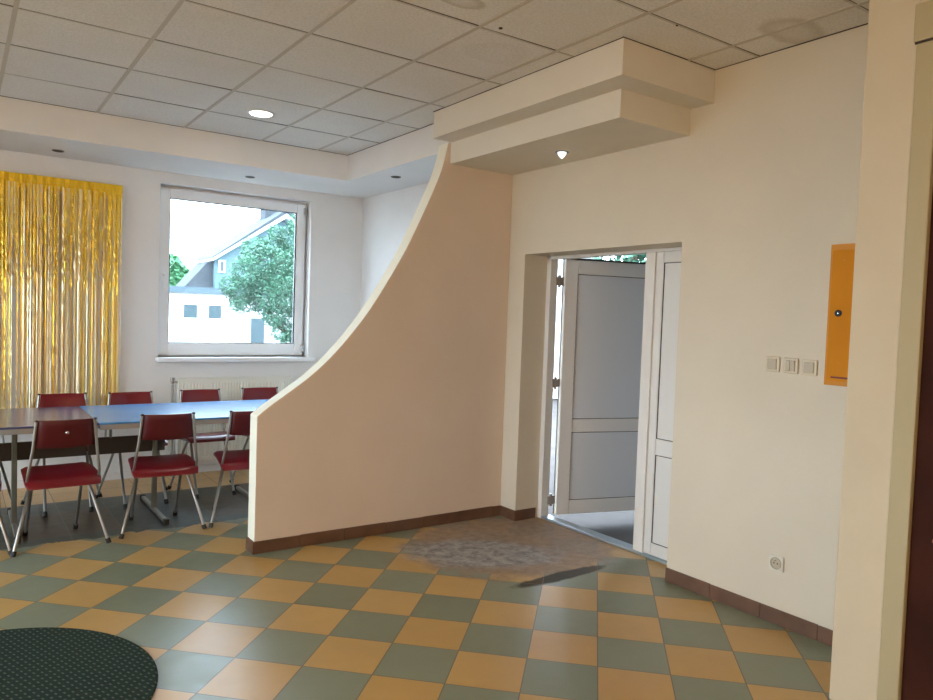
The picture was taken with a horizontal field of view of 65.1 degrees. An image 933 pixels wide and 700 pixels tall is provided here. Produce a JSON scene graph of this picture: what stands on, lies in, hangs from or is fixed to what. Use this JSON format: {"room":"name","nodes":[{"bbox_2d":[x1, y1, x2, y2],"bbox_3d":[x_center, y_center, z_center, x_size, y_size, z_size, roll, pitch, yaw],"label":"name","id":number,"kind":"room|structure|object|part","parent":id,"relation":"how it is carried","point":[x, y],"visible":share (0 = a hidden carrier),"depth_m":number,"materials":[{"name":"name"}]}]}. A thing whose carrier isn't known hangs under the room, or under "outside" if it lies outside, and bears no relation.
{"room":"community hall","nodes":[
{"label":"community hall","id":0,"kind":"room"},
{"bbox_2d":[0,149,362,481],"bbox_3d":[-4.119,-0.389,5.404,7.840,2.930,0.300,0,3,-35],"label":"wall","id":1,"kind":"structure","parent":0,"point":[334,223],"depth_m":6.17,"materials":[{"name":"white paint"}]},
{"bbox_2d":[0,171,122,408],"bbox_3d":[-3.677,-0.354,5.457,2.026,2.004,0.063,0,3,-35],"label":"curtain","id":2,"kind":"object","parent":1,"relation":"hanging from","point":[12,181],"visible":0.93,"depth_m":5.75,"materials":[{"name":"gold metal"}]},
{"bbox_2d":[1,464,220,489],"bbox_3d":[-4.124,1.051,5.307,7.327,0.062,0.013,0,3,-35],"label":"baseboard","id":3,"kind":"structure","parent":1,"relation":"attached to","point":[211,467],"depth_m":6.16,"materials":[{"name":"brown paint"}]},
{"bbox_2d":[170,376,292,459],"bbox_3d":[-2.117,0.667,6.619,1.087,0.855,0.087,0,3,-35],"label":"radiator","id":4,"kind":"object","parent":1,"relation":"attached to","point":[230,387],"visible":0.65,"depth_m":6.51,"materials":[{"name":"white metal"}]},
{"bbox_2d":[179,376,291,379],"bbox_3d":[-2.078,0.253,6.618,1.020,0.014,0.087,0,3,-35],"label":"grille","id":5,"kind":"object","parent":4,"relation":"attached to","point":[254,377],"depth_m":6.63,"materials":[{"name":"white metal"}]},
{"bbox_2d":[155,185,314,361],"bbox_3d":[-2.089,-0.661,6.691,1.430,1.527,0.265,0,3,-35],"label":"window","id":6,"kind":"structure","parent":1,"relation":"in","point":[189,350],"depth_m":6.65,"materials":[{"name":"white plastic"}]},
{"bbox_3d":[-2.606,-0.601,6.310,0.030,0.140,0.050,0,3,-35],"label":"handle","id":7,"kind":"part","parent":6,"relation":"part of","materials":[{"name":"white plastic"}]},
{"bbox_3d":[-2.098,0.082,6.699,1.430,0.042,0.205,0,3,-35],"label":"sill","id":8,"kind":"part","parent":6,"relation":"part of","materials":[{"name":"white plastic"}]},
{"bbox_2d":[0,96,450,198],"bbox_3d":[-3.341,-1.577,4.208,7.335,0.240,2.415,0,3,-35],"label":"ceiling","id":9,"kind":"structure","parent":0,"point":[30,127],"depth_m":5.68,"materials":[{"name":"white paint"}]},
{"bbox_2d":[248,142,512,541],"bbox_3d":[-0.500,-0.103,4.910,1.863,2.655,0.120,0,3,-35],"label":"wall","id":10,"kind":"structure","parent":0,"point":[401,418],"depth_m":4.95,"materials":[{"name":"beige paint"}]},
{"bbox_2d":[246,536,253,553],"bbox_3d":[-1.313,1.182,4.429,0.012,0.075,0.117,0,3,-35],"label":"baseboard","id":11,"kind":"structure","parent":10,"relation":"attached to","point":[249,541],"depth_m":4.42,"materials":[{"name":"brown tile"}]},
{"bbox_2d":[252,505,499,554],"bbox_3d":[-0.518,1.188,4.905,1.862,0.077,0.013,0,3,-35],"label":"baseboard","id":12,"kind":"structure","parent":10,"relation":"attached to","point":[302,540],"depth_m":4.81,"materials":[{"name":"brown wood"}]},
{"bbox_2d":[0,469,831,699],"bbox_3d":[-1.355,1.409,1.440,7.840,0.120,10.150,0,3,-35],"label":"floor","id":13,"kind":"structure","parent":0,"point":[499,607],"depth_m":3.60,"materials":[{"name":"tile"}]},
{"bbox_2d":[0,435,10,513],"bbox_3d":[-3.342,0.732,4.950,0.534,0.799,0.543,0,3,-36],"label":"dining chair","id":14,"kind":"object","parent":13,"relation":"on","point":[2,436],"visible":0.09,"depth_m":5.15,"materials":[{"name":"grey metal"}]},
{"bbox_3d":[-3.248,0.909,5.140,0.023,0.404,0.204,2,3,5],"label":"leg","id":15,"kind":"part","parent":14,"relation":"part of","materials":[{"name":"grey metal"}]},
{"bbox_2d":[0,473,12,555],"bbox_3d":[-2.905,0.782,4.174,0.534,0.799,0.543,0,3,-37],"label":"dining chair","id":16,"kind":"object","parent":13,"relation":"on","point":[10,549],"visible":0.89,"depth_m":4.21,"materials":[{"name":"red metal"}]},
{"bbox_3d":[-2.708,0.969,4.223,0.204,0.404,0.023,3,3,12],"label":"leg","id":17,"kind":"part","parent":16,"relation":"part of","materials":[{"name":"grey metal"}]},
{"bbox_2d":[0,406,98,543],"bbox_3d":[-3.189,0.789,4.521,1.520,0.720,0.900,0,3,-35],"label":"dining table","id":18,"kind":"object","parent":13,"relation":"on","point":[15,421],"visible":0.83,"depth_m":4.75,"materials":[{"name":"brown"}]},
{"bbox_3d":[-3.138,0.657,4.601,1.335,0.116,0.018,0,3,-35],"label":"modesty panel","id":19,"kind":"part","parent":18,"relation":"part of","materials":[{"name":"black"}]},
{"bbox_2d":[10,417,110,556],"bbox_3d":[-2.480,0.784,4.447,0.534,0.799,0.553,0,3,-38],"label":"dining chair","id":20,"kind":"object","parent":13,"relation":"on","point":[52,434],"visible":1,"depth_m":4.29,"materials":[{"name":"red plastic"}]},
{"bbox_3d":[-2.583,0.971,4.273,0.023,0.404,0.204,2,3,3],"label":"leg","id":21,"kind":"part","parent":20,"relation":"part of","materials":[{"name":"grey metal"}]},
{"bbox_3d":[-2.674,0.960,4.472,0.030,0.405,0.270,0,3,-43],"label":"leg","id":22,"kind":"part","parent":20,"relation":"part of","materials":[{"name":"grey metal"}]},
{"bbox_3d":[-2.524,0.596,4.228,0.054,0.389,0.217,0,3,-38],"label":"frame","id":23,"kind":"part","parent":20,"relation":"part of","materials":[{"name":"grey metal"}]},
{"bbox_3d":[-2.461,0.752,4.422,0.400,0.076,0.412,0,3,-38],"label":"seat","id":24,"kind":"part","parent":20,"relation":"part of","materials":[{"name":"red plastic"}]},
{"bbox_3d":[-2.326,0.486,4.250,0.322,0.167,0.069,0,3,-38],"label":"backrest","id":25,"kind":"part","parent":20,"relation":"part of","materials":[{"name":"red plastic"}]},
{"bbox_3d":[-2.458,0.960,4.641,0.030,0.405,0.270,0,3,-33],"label":"leg","id":26,"kind":"part","parent":20,"relation":"part of","materials":[{"name":"grey metal"}]},
{"bbox_3d":[-2.257,0.596,4.436,0.054,0.389,0.217,0,3,-38],"label":"frame","id":27,"kind":"part","parent":20,"relation":"part of","materials":[{"name":"grey metal"}]},
{"bbox_3d":[-2.287,0.971,4.504,0.204,0.404,0.023,3,3,11],"label":"leg","id":28,"kind":"part","parent":20,"relation":"part of","materials":[{"name":"grey metal"}]},
{"bbox_2d":[21,392,101,516],"bbox_3d":[-2.893,0.734,5.275,0.534,0.799,0.543,0,3,-34],"label":"dining chair","id":29,"kind":"object","parent":13,"relation":"on","point":[62,399],"visible":0.39,"depth_m":5.42,"materials":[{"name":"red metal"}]},
{"bbox_3d":[-3.105,0.910,5.253,0.204,0.404,0.023,3,3,15],"label":"leg","id":30,"kind":"part","parent":29,"relation":"part of","materials":[{"name":"grey metal"}]},
{"bbox_3d":[-3.105,0.529,5.288,0.054,0.389,0.217,0,3,-34],"label":"frame","id":31,"kind":"part","parent":29,"relation":"part of","materials":[{"name":"grey metal"}]},
{"bbox_3d":[-2.944,0.923,5.104,0.030,0.405,0.270,1,3,-29],"label":"leg","id":32,"kind":"part","parent":29,"relation":"part of","materials":[{"name":"grey metal"}]},
{"bbox_3d":[-3.015,0.409,5.458,0.322,0.167,0.069,0,3,-34],"label":"backrest","id":33,"kind":"part","parent":29,"relation":"part of","materials":[{"name":"red plastic"}]},
{"bbox_3d":[-2.716,0.924,5.257,0.030,0.405,0.270,0,3,-39],"label":"leg","id":34,"kind":"part","parent":29,"relation":"part of","materials":[{"name":"grey metal"}]},
{"bbox_3d":[-2.794,0.911,5.462,0.023,0.404,0.204,2,3,7],"label":"leg","id":35,"kind":"part","parent":29,"relation":"part of","materials":[{"name":"grey metal"}]},
{"bbox_2d":[0,627,157,699],"bbox_3d":[-1.817,1.275,2.625,1.309,0.010,1.309,0,3,-35],"label":"mat","id":36,"kind":"object","parent":13,"relation":"on","point":[40,663],"visible":1,"depth_m":2.92,"materials":[{"name":"green carpet"}]},
{"bbox_2d":[95,391,168,508],"bbox_3d":[-2.487,0.737,5.535,0.534,0.799,0.543,0,3,-38],"label":"dining chair","id":37,"kind":"object","parent":13,"relation":"on","point":[118,398],"visible":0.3,"depth_m":5.62,"materials":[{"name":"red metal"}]},
{"bbox_3d":[-2.696,0.913,5.498,0.204,0.404,0.023,3,3,11],"label":"leg","id":38,"kind":"part","parent":37,"relation":"part of","materials":[{"name":"grey metal"}]},
{"bbox_3d":[-2.699,0.533,5.533,0.054,0.389,0.217,0,3,-38],"label":"frame","id":39,"kind":"part","parent":37,"relation":"part of","materials":[{"name":"grey metal"}]},
{"bbox_3d":[-2.525,0.926,5.361,0.030,0.405,0.270,0,3,-33],"label":"leg","id":40,"kind":"part","parent":37,"relation":"part of","materials":[{"name":"grey metal"}]},
{"bbox_3d":[-2.622,0.412,5.709,0.322,0.167,0.069,0,3,-38],"label":"backrest","id":41,"kind":"part","parent":37,"relation":"part of","materials":[{"name":"red plastic"}]},
{"bbox_3d":[-2.313,0.926,5.526,0.040,0.405,0.269,0,3,-38],"label":"leg","id":42,"kind":"part","parent":37,"relation":"part of","materials":[{"name":"grey metal"}]},
{"bbox_2d":[118,412,206,538],"bbox_3d":[-2.021,0.784,4.835,0.534,0.799,0.543,0,3,-32],"label":"dining chair","id":43,"kind":"object","parent":13,"relation":"on","point":[158,426],"visible":1,"depth_m":4.66,"materials":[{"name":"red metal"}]},
{"bbox_3d":[-2.139,0.969,4.668,0.023,0.404,0.204,2,3,9],"label":"leg","id":44,"kind":"part","parent":43,"relation":"part of","materials":[{"name":"grey metal"}]},
{"bbox_3d":[-2.210,0.958,4.875,0.030,0.405,0.270,0,3,-37],"label":"leg","id":45,"kind":"part","parent":43,"relation":"part of","materials":[{"name":"grey metal"}]},
{"bbox_3d":[-2.084,0.595,4.618,0.054,0.389,0.217,0,3,-32],"label":"frame","id":46,"kind":"part","parent":43,"relation":"part of","materials":[{"name":"grey metal"}]},
{"bbox_3d":[-2.002,0.752,4.804,0.400,0.076,0.412,0,3,-32],"label":"seat","id":47,"kind":"part","parent":43,"relation":"part of","materials":[{"name":"red plastic"}]},
{"bbox_3d":[-1.885,0.486,4.620,0.322,0.167,0.069,0,3,-32],"label":"backrest","id":48,"kind":"part","parent":43,"relation":"part of","materials":[{"name":"red plastic"}]},
{"bbox_3d":[-1.977,0.960,5.021,0.030,0.405,0.270,1,3,-27],"label":"leg","id":49,"kind":"part","parent":43,"relation":"part of","materials":[{"name":"grey metal"}]},
{"bbox_3d":[-1.797,0.597,4.797,0.054,0.389,0.217,0,3,-32],"label":"frame","id":50,"kind":"part","parent":43,"relation":"part of","materials":[{"name":"grey metal"}]},
{"bbox_3d":[-1.821,0.972,4.866,0.204,0.404,0.023,3,3,17],"label":"leg","id":51,"kind":"part","parent":43,"relation":"part of","materials":[{"name":"grey metal"}]},
{"bbox_2d":[79,399,268,524],"bbox_3d":[-1.943,0.794,5.392,1.520,0.720,0.900,0,3,-35],"label":"dining table","id":52,"kind":"object","parent":13,"relation":"on","point":[126,416],"visible":0.53,"depth_m":5.16,"materials":[{"name":"blue laminate"}]},
{"bbox_3d":[-2.380,0.660,5.131,0.495,0.116,0.018,0,3,-35],"label":"modesty panel","id":53,"kind":"part","parent":52,"relation":"part of","materials":[{"name":"black"}]},
{"bbox_2d":[167,389,235,498],"bbox_3d":[-2.079,0.736,5.875,0.534,0.799,0.543,0,3,-35],"label":"dining chair","id":54,"kind":"object","parent":13,"relation":"on","point":[199,395],"visible":0.66,"depth_m":5.90,"materials":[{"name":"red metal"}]},
{"bbox_3d":[-2.291,0.912,5.849,0.204,0.404,0.023,3,3,14],"label":"leg","id":55,"kind":"part","parent":54,"relation":"part of","materials":[{"name":"grey metal"}]},
{"bbox_3d":[-2.291,0.532,5.884,0.054,0.389,0.217,0,3,-35],"label":"frame","id":56,"kind":"part","parent":54,"relation":"part of","materials":[{"name":"grey metal"}]},
{"bbox_3d":[-2.127,0.925,5.702,0.030,0.405,0.270,1,3,-30],"label":"leg","id":57,"kind":"part","parent":54,"relation":"part of","materials":[{"name":"grey metal"}]},
{"bbox_3d":[-2.204,0.412,6.056,0.322,0.167,0.069,0,3,-35],"label":"backrest","id":58,"kind":"part","parent":54,"relation":"part of","materials":[{"name":"red plastic"}]},
{"bbox_3d":[-2.098,0.700,5.901,0.400,0.076,0.412,0,3,-35],"label":"seat","id":59,"kind":"part","parent":54,"relation":"part of","materials":[{"name":"red plastic"}]},
{"bbox_3d":[-2.014,0.533,6.078,0.054,0.389,0.217,0,3,-35],"label":"frame","id":60,"kind":"part","parent":54,"relation":"part of","materials":[{"name":"grey metal"}]},
{"bbox_3d":[-1.907,0.926,5.856,0.040,0.405,0.269,0,3,-35],"label":"leg","id":61,"kind":"part","parent":54,"relation":"part of","materials":[{"name":"grey metal"}]},
{"bbox_2d":[208,410,253,527],"bbox_3d":[-1.561,0.787,5.132,0.534,0.799,0.543,1,3,-31],"label":"dining chair","id":62,"kind":"object","parent":13,"relation":"on","point":[239,421],"visible":0.43,"depth_m":4.88,"materials":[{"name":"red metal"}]},
{"bbox_3d":[-1.682,0.972,4.967,0.023,0.404,0.204,2,3,10],"label":"leg","id":63,"kind":"part","parent":62,"relation":"part of","materials":[{"name":"grey metal"}]},
{"bbox_3d":[-1.627,0.598,4.917,0.054,0.389,0.217,1,3,-31],"label":"frame","id":64,"kind":"part","parent":62,"relation":"part of","materials":[{"name":"grey metal"}]},
{"bbox_3d":[-1.542,0.755,5.101,0.400,0.076,0.412,1,3,-31],"label":"seat","id":65,"kind":"part","parent":62,"relation":"part of","materials":[{"name":"red plastic"}]},
{"bbox_3d":[-1.428,0.489,4.915,0.322,0.167,0.069,1,3,-31],"label":"backrest","id":66,"kind":"part","parent":62,"relation":"part of","materials":[{"name":"red plastic"}]},
{"bbox_2d":[229,387,277,481],"bbox_3d":[-1.684,0.736,6.188,0.534,0.799,0.543,0,3,-33],"label":"dining chair","id":67,"kind":"object","parent":13,"relation":"on","point":[261,393],"visible":0.2,"depth_m":6.35,"materials":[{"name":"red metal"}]},
{"bbox_3d":[-1.896,0.912,6.169,0.204,0.404,0.023,3,3,16],"label":"leg","id":68,"kind":"part","parent":67,"relation":"part of","materials":[{"name":"grey metal"}]},
{"bbox_3d":[-1.895,0.532,6.205,0.054,0.389,0.217,0,3,-33],"label":"frame","id":69,"kind":"part","parent":67,"relation":"part of","materials":[{"name":"grey metal"}]},
{"bbox_3d":[-1.802,0.412,6.373,0.322,0.167,0.069,0,3,-33],"label":"backrest","id":70,"kind":"part","parent":67,"relation":"part of","materials":[{"name":"red plastic"}]},
{"bbox_2d":[0,0,868,154],"bbox_3d":[-1.350,-1.537,1.243,7.600,0.120,10.150,0,3,-35],"label":"ceiling","id":71,"kind":"structure","parent":0,"point":[392,27],"depth_m":3.77,"materials":[{"name":"tile"}]},
{"bbox_2d":[247,109,274,116],"bbox_3d":[-1.430,-1.642,5.086,0.184,0.014,0.184,0,3,-35],"label":"recessed light","id":72,"kind":"object","parent":71,"relation":"in","point":[255,112],"visible":1,"depth_m":5.05,"materials":[{"name":"white plastic"}]},
{"bbox_3d":[-1.430,-1.640,5.087,0.150,0.010,0.150,0,3,-35],"label":"lamp glass","id":73,"kind":"part","parent":72,"relation":"part of","materials":[{"name":"white glass"}]},
{"bbox_2d":[0,0,868,142],"bbox_3d":[-1.078,-1.452,0.796,7.535,0.008,7.859,0,3,-35],"label":"trim","id":74,"kind":"structure","parent":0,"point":[187,0],"depth_m":3.87,"materials":[{"name":"grey metal"}]},
{"bbox_2d":[450,89,690,174],"bbox_3d":[0.565,-1.306,4.540,0.550,0.145,1.570,0,3,-35],"label":"ceiling","id":75,"kind":"structure","parent":0,"point":[618,120],"depth_m":4.21,"materials":[{"name":"paint"}]},
{"bbox_2d":[555,150,568,158],"bbox_3d":[0.595,-1.214,4.557,0.084,0.040,0.084,0,3,-35],"label":"recessed light","id":76,"kind":"object","parent":75,"relation":"in","point":[561,153],"visible":1,"depth_m":4.54,"materials":[{"name":"white metal"}]},
{"bbox_3d":[0.594,-1.212,4.557,0.054,0.038,0.054,0,3,-35],"label":"bulb","id":77,"kind":"part","parent":76,"relation":"part of","materials":[{"name":"white glass"}]},
{"bbox_2d":[433,38,714,141],"bbox_3d":[0.555,-1.472,4.421,0.705,0.195,1.705,0,3,-35],"label":"ceiling","id":78,"kind":"structure","parent":0,"point":[623,63],"depth_m":3.87,"materials":[{"name":"paint"}]},
{"bbox_2d":[360,24,867,629],"bbox_3d":[1.872,-0.092,3.410,0.305,2.930,9.850,0,3,-35],"label":"wall","id":79,"kind":"structure","parent":0,"point":[762,186],"depth_m":3.80,"materials":[{"name":"beige paint"}]},
{"bbox_2d":[0,23,867,154],"bbox_3d":[-2.407,-1.582,2.698,7.535,0.011,4.412,0,3,-35],"label":"trim","id":80,"kind":"structure","parent":79,"relation":"attached to","point":[866,23],"depth_m":3.91,"materials":[{"name":"grey metal"}]},
{"bbox_2d":[0,0,869,150],"bbox_3d":[-1.074,-1.450,0.791,7.535,0.007,9.085,0,3,-35],"label":"grid","id":81,"kind":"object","parent":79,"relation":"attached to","point":[15,7],"depth_m":3.77,"materials":[{"name":"silver metal"}]},
{"bbox_2d":[500,505,514,520],"bbox_3d":[0.298,1.197,5.375,0.013,0.074,0.171,0,3,-35],"label":"baseboard","id":82,"kind":"structure","parent":79,"relation":"attached to","point":[508,513],"depth_m":5.36,"materials":[{"name":"brown wood"}]},
{"bbox_2d":[514,507,535,520],"bbox_3d":[0.427,1.202,5.352,0.194,0.076,0.013,0,3,-35],"label":"baseboard reveal","id":83,"kind":"structure","parent":79,"relation":"attached to","point":[529,513],"depth_m":5.34,"materials":[{"name":"brown tile"}]},
{"bbox_2d":[537,247,681,564],"bbox_3d":[1.341,0.318,5.096,0.999,1.927,1.380,0,3,-35],"label":"door","id":84,"kind":"structure","parent":79,"relation":"in","point":[616,381],"depth_m":5.45,"materials":[{"name":"white plastic"}]},
{"bbox_3d":[1.100,0.288,5.580,0.680,1.723,0.026,1,3,-19],"label":"panel","id":85,"kind":"part","parent":84,"relation":"part of","materials":[{"name":"white plastic"}]},
{"bbox_3d":[1.263,0.337,4.414,0.038,1.763,0.252,0,3,-35],"label":"panel","id":86,"kind":"part","parent":84,"relation":"part of","materials":[{"name":"white plastic"}]},
{"bbox_2d":[665,567,832,645],"bbox_3d":[1.488,1.312,3.672,0.013,0.076,1.225,0,3,-35],"label":"baseboard","id":87,"kind":"structure","parent":79,"relation":"attached to","point":[809,629],"depth_m":3.71,"materials":[{"name":"brown tile"}]},
{"bbox_2d":[765,356,779,371],"bbox_3d":[1.519,0.069,3.633,0.016,0.076,0.076,0,3,-35],"label":"light switch","id":88,"kind":"object","parent":79,"relation":"attached to","point":[772,362],"visible":1,"depth_m":3.62,"materials":[{"name":"beige plastic"}]},
{"bbox_2d":[769,554,783,572],"bbox_3d":[1.527,1.053,3.611,0.020,0.076,0.076,0,3,-35],"label":"power socket","id":89,"kind":"object","parent":79,"relation":"attached to","point":[776,563],"visible":1,"depth_m":3.61,"materials":[{"name":"white plastic"}]},
{"bbox_2d":[783,358,798,373],"bbox_3d":[1.575,0.077,3.553,0.016,0.076,0.076,0,3,-35],"label":"light switch","id":90,"kind":"object","parent":79,"relation":"attached to","point":[791,365],"visible":1,"depth_m":3.54,"materials":[{"name":"beige plastic"}]},
{"bbox_2d":[802,359,817,375],"bbox_3d":[1.629,0.084,3.476,0.016,0.076,0.076,0,3,-35],"label":"light switch","id":91,"kind":"object","parent":79,"relation":"attached to","point":[809,367],"visible":1,"depth_m":3.47,"materials":[{"name":"beige plastic"}]},
{"bbox_2d":[824,243,854,386],"bbox_3d":[1.810,-0.150,3.210,0.024,0.650,0.464,0,3,-35],"label":"box","id":92,"kind":"object","parent":79,"relation":"attached to","point":[842,255],"visible":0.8,"depth_m":3.35,"materials":[{"name":"orange"}]},
{"bbox_2d":[594,254,645,262],"bbox_3d":[4.835,-1.030,15.118,6.164,4.567,2.404,0,3,-35],"label":"tree","id":93,"kind":"object","parent":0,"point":[640,257],"visible":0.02,"depth_m":13.75,"materials":[{"name":"green plant"}]},
{"bbox_2d":[829,0,928,699],"bbox_3d":[2.965,0.096,1.147,0.495,2.830,4.474,0,3,-35],"label":"wall","id":94,"kind":"structure","parent":0,"point":[891,48],"depth_m":2.76,"materials":[{"name":"beige paint"}]},
{"bbox_2d":[877,0,932,699],"bbox_3d":[1.891,0.102,2.306,0.118,2.640,1.000,0,3,-35],"label":"door frame","id":95,"kind":"structure","parent":94,"relation":"in","point":[906,643],"depth_m":2.64,"materials":[{"name":"beige paint"}]},
{"label":"outside","id":96,"kind":"structure","parent":0,"visible":0},
{"bbox_2d":[548,399,633,544],"bbox_3d":[-4.923,0.008,33.218,150.000,0.250,120.000,0,3,-35],"label":"floor","id":97,"kind":"structure","parent":96,"point":[619,525],"depth_m":5.74,"materials":[{"name":"grey concrete"}]},
{"bbox_2d":[169,253,189,285],"bbox_3d":[-15.716,-2.856,37.688,3.311,4.383,1.918,0,3,-35],"label":"tree","id":98,"kind":"object","parent":97,"relation":"on","point":[178,270],"visible":0.19,"depth_m":37.71,"materials":[{"name":"green plant"}]},
{"bbox_2d":[168,210,294,342],"bbox_3d":[-10.104,-3.634,32.128,12.032,6.755,5.050,0,3,-35],"label":"house","id":99,"kind":"structure","parent":97,"relation":"on","point":[198,311],"depth_m":30.13,"materials":[{"name":"white paint"}]},
{"bbox_3d":[-10.895,-1.535,28.869,0.507,0.520,0.025,0,3,-35],"label":"pane","id":100,"kind":"part","parent":99,"relation":"part of","materials":[{"name":"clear glass"}]},
{"bbox_3d":[-10.114,-1.531,29.415,0.492,0.520,0.025,0,3,-35],"label":"pane","id":101,"kind":"part","parent":99,"relation":"part of","materials":[{"name":"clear glass"}]},
{"bbox_3d":[-10.660,-3.649,31.910,0.141,0.414,0.030,0,3,-35],"label":"pane","id":102,"kind":"part","parent":99,"relation":"part of","materials":[{"name":"clear glass"}]},
{"bbox_3d":[-8.712,-0.729,30.483,0.550,1.197,0.100,0,3,-35],"label":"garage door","id":103,"kind":"part","parent":99,"relation":"part of","materials":[{"name":"clear glass"}]},
{"bbox_2d":[217,213,294,342],"bbox_3d":[-3.406,-0.940,13.623,2.518,3.481,1.641,0,3,-35],"label":"leafy tree","id":104,"kind":"object","parent":97,"relation":"on","point":[278,289],"visible":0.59,"depth_m":13.19,"materials":[{"name":"green plant"}]},
{"bbox_2d":[553,257,593,398],"bbox_3d":[0.749,-0.537,13.592,4.400,2.950,0.250,0,3,-35],"label":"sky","id":105,"kind":"structure","parent":97,"relation":"on","point":[560,262],"depth_m":14.16,"materials":[{"name":"white"}]}
]}

